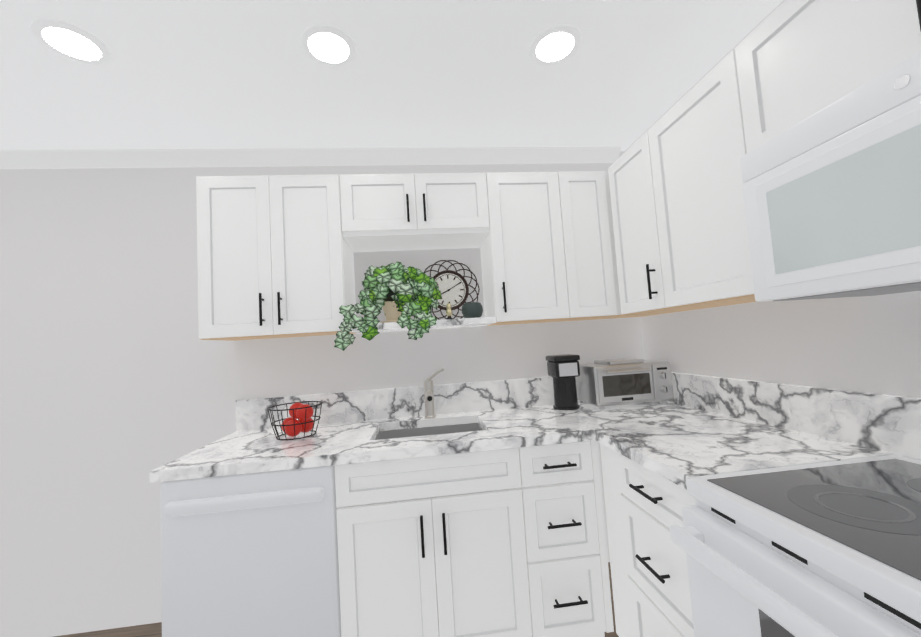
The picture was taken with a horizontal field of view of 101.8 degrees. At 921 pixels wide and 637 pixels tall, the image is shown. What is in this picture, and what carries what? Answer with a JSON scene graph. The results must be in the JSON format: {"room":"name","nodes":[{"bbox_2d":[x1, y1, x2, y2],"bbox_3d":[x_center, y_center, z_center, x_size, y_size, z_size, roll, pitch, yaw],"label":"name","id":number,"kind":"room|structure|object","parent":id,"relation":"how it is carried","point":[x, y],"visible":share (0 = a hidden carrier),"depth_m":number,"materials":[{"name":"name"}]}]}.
{"room":"kitchen","nodes":[
{"label":"kitchen","id":0,"kind":"room"},
{"bbox_2d":[0,151,644,636],"bbox_3d":[-1.299,0.303,2.041,5.031,2.430,0.100,-3,-4,-6],"label":"wall","id":1,"kind":"structure","parent":0,"point":[120,379],"depth_m":1.96,"materials":[{"name":"paint"}]},
{"bbox_2d":[0,147,620,168],"bbox_3d":[-1.439,-0.871,2.031,4.861,0.074,0.058,-3,-4,-6],"label":"crown molding","id":2,"kind":"structure","parent":1,"relation":"attached to","point":[117,158],"depth_m":2.08,"materials":[{"name":"white wood"}]},
{"bbox_2d":[196,171,673,340],"bbox_3d":[-0.070,-0.338,1.983,2.327,0.764,0.358,-3,-4,-6],"label":"upper cabinet","id":3,"kind":"object","parent":1,"relation":"attached to","point":[275,257],"visible":1,"depth_m":1.84,"materials":[{"name":"painted wood"},{"name":"black metal"}]},
{"bbox_2d":[334,262,441,350],"bbox_3d":[-0.343,-0.074,1.880,0.517,0.440,0.331,-3,-4,-6],"label":"potted plant","id":4,"kind":"object","parent":3,"relation":"on","point":[396,291],"visible":0.96,"depth_m":1.82,"materials":[{"name":"plant"}]},
{"bbox_2d":[446,303,453,318],"bbox_3d":[-0.059,-0.036,1.923,0.044,0.090,0.044,-3,-4,-6],"label":"figurine","id":5,"kind":"object","parent":3,"relation":"on","point":[448,311],"visible":0.9,"depth_m":1.91,"materials":[{"name":"beige"}]},
{"bbox_2d":[424,260,479,319],"bbox_3d":[-0.068,-0.160,2.129,0.359,0.354,0.026,-3,-4,-6],"label":"clock","id":6,"kind":"object","parent":3,"relation":"on","point":[453,287],"visible":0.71,"depth_m":2.13,"materials":[{"name":"white"}]},
{"bbox_2d":[462,302,482,317],"bbox_3d":[0.063,-0.038,1.974,0.114,0.086,0.114,-3,-4,-6],"label":"vase","id":7,"kind":"object","parent":3,"relation":"on","point":[472,310],"visible":0.81,"depth_m":1.93,"materials":[{"name":"grey"}]},
{"bbox_2d":[54,562,618,636],"bbox_3d":[-0.900,1.323,-1.059,5.031,0.060,6.184,-3,-4,-6],"label":"floor","id":8,"kind":"structure","parent":0,"point":[151,630],"depth_m":1.82,"materials":[{"name":"brown wood"}]},
{"bbox_2d":[160,465,340,636],"bbox_3d":[-0.790,1.027,1.643,0.606,0.864,0.652,-3,-4,-6],"label":"dishwasher","id":9,"kind":"object","parent":8,"relation":"on","point":[250,555],"visible":0.77,"depth_m":1.36,"materials":[{"name":"white metal"}]},
{"bbox_2d":[335,440,613,636],"bbox_3d":[0.038,0.980,1.745,1.056,0.873,0.663,-3,-4,-6],"label":"base cabinet","id":10,"kind":"object","parent":8,"relation":"on","point":[510,542],"visible":0.96,"depth_m":1.46,"materials":[{"name":"white wood"}]},
{"bbox_2d":[600,443,695,636],"bbox_3d":[0.981,0.848,0.652,0.663,0.873,1.792,-3,-4,-6],"label":"base cabinet","id":11,"kind":"object","parent":8,"relation":"on","point":[649,572],"visible":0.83,"depth_m":1.25,"materials":[{"name":"white wood"}]},
{"bbox_2d":[150,372,920,489],"bbox_3d":[0.102,0.480,0.903,2.314,0.399,2.421,-3,-4,-6],"label":"countertop","id":12,"kind":"structure","parent":11,"relation":"on","point":[700,425],"depth_m":1.49,"materials":[{"name":"stone"}]},
{"bbox_2d":[267,401,322,439],"bbox_3d":[-0.776,0.476,1.767,0.242,0.153,0.242,-3,-4,-6],"label":"fruit basket","id":13,"kind":"object","parent":12,"relation":"on","point":[292,426],"visible":1,"depth_m":1.72,"materials":[{"name":"black"}]},
{"bbox_2d":[424,368,443,418],"bbox_3d":[-0.136,0.396,1.972,0.118,0.258,0.152,-3,-4,-6],"label":"faucet","id":14,"kind":"object","parent":12,"relation":"on","point":[429,398],"visible":0.98,"depth_m":1.99,"materials":[{"name":"silver metal"}]},
{"bbox_2d":[546,354,579,409],"bbox_3d":[0.565,0.343,2.038,0.142,0.285,0.153,-3,-4,-6],"label":"coffee maker","id":15,"kind":"object","parent":12,"relation":"on","point":[563,371],"visible":1,"depth_m":1.98,"materials":[{"name":"black plastic"}]},
{"bbox_2d":[575,358,673,409],"bbox_3d":[0.886,0.344,2.030,0.420,0.241,0.308,-3,-4,-6],"label":"toaster oven","id":16,"kind":"object","parent":12,"relation":"on","point":[601,384],"visible":0.94,"depth_m":1.92,"materials":[{"name":"silver metal"}]},
{"bbox_2d":[669,455,920,636],"bbox_3d":[0.936,0.821,0.538,0.718,0.919,0.886,-3,-4,-6],"label":"range","id":17,"kind":"object","parent":8,"relation":"on","point":[829,549],"visible":1,"depth_m":0.74,"materials":[{"name":"white metal"}]},
{"bbox_2d":[0,0,783,150],"bbox_3d":[-1.056,-1.157,-0.894,5.031,0.060,6.184,-3,-4,-6],"label":"ceiling","id":18,"kind":"structure","parent":0,"point":[205,74],"depth_m":1.54,"materials":[{"name":"paint"}]},
{"bbox_2d":[29,18,111,64],"bbox_3d":[-1.354,-0.957,1.306,0.200,0.008,0.200,-3,-4,-6],"label":"recessed light","id":19,"kind":"object","parent":18,"relation":"in","point":[70,41],"visible":1,"depth_m":1.29,"materials":[{"name":"white plastic"}]},
{"bbox_2d":[300,24,356,67],"bbox_3d":[-0.489,-1.006,1.391,0.200,0.008,0.200,-3,-4,-6],"label":"recessed light","id":20,"kind":"object","parent":18,"relation":"in","point":[327,45],"visible":1,"depth_m":1.38,"materials":[{"name":"white plastic"}]},
{"bbox_2d":[529,24,581,65],"bbox_3d":[0.367,-1.056,1.456,0.200,0.008,0.200,-3,-4,-6],"label":"recessed light","id":21,"kind":"object","parent":18,"relation":"in","point":[555,45],"visible":1,"depth_m":1.45,"materials":[{"name":"white plastic"}]},
{"bbox_2d":[625,0,920,459],"bbox_3d":[1.474,-0.057,-0.756,0.100,2.430,6.084,-3,-4,-6],"label":"wall","id":22,"kind":"structure","parent":0,"point":[869,344],"depth_m":1.31,"materials":[{"name":"paint"}]},
{"bbox_2d":[608,0,920,314],"bbox_3d":[1.096,-0.523,0.314,0.358,0.764,3.294,-3,-4,-6],"label":"upper cabinet","id":23,"kind":"object","parent":22,"relation":"attached to","point":[676,183],"visible":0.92,"depth_m":1.22,"materials":[{"name":"white wood"}]},
{"bbox_2d":[740,51,920,301],"bbox_3d":[1.050,-0.296,0.641,0.402,0.420,0.886,-3,-4,-6],"label":"microwave","id":24,"kind":"object","parent":23,"relation":"attached to","point":[832,198],"visible":1,"depth_m":0.82,"materials":[{"name":"white metal"}]}
]}

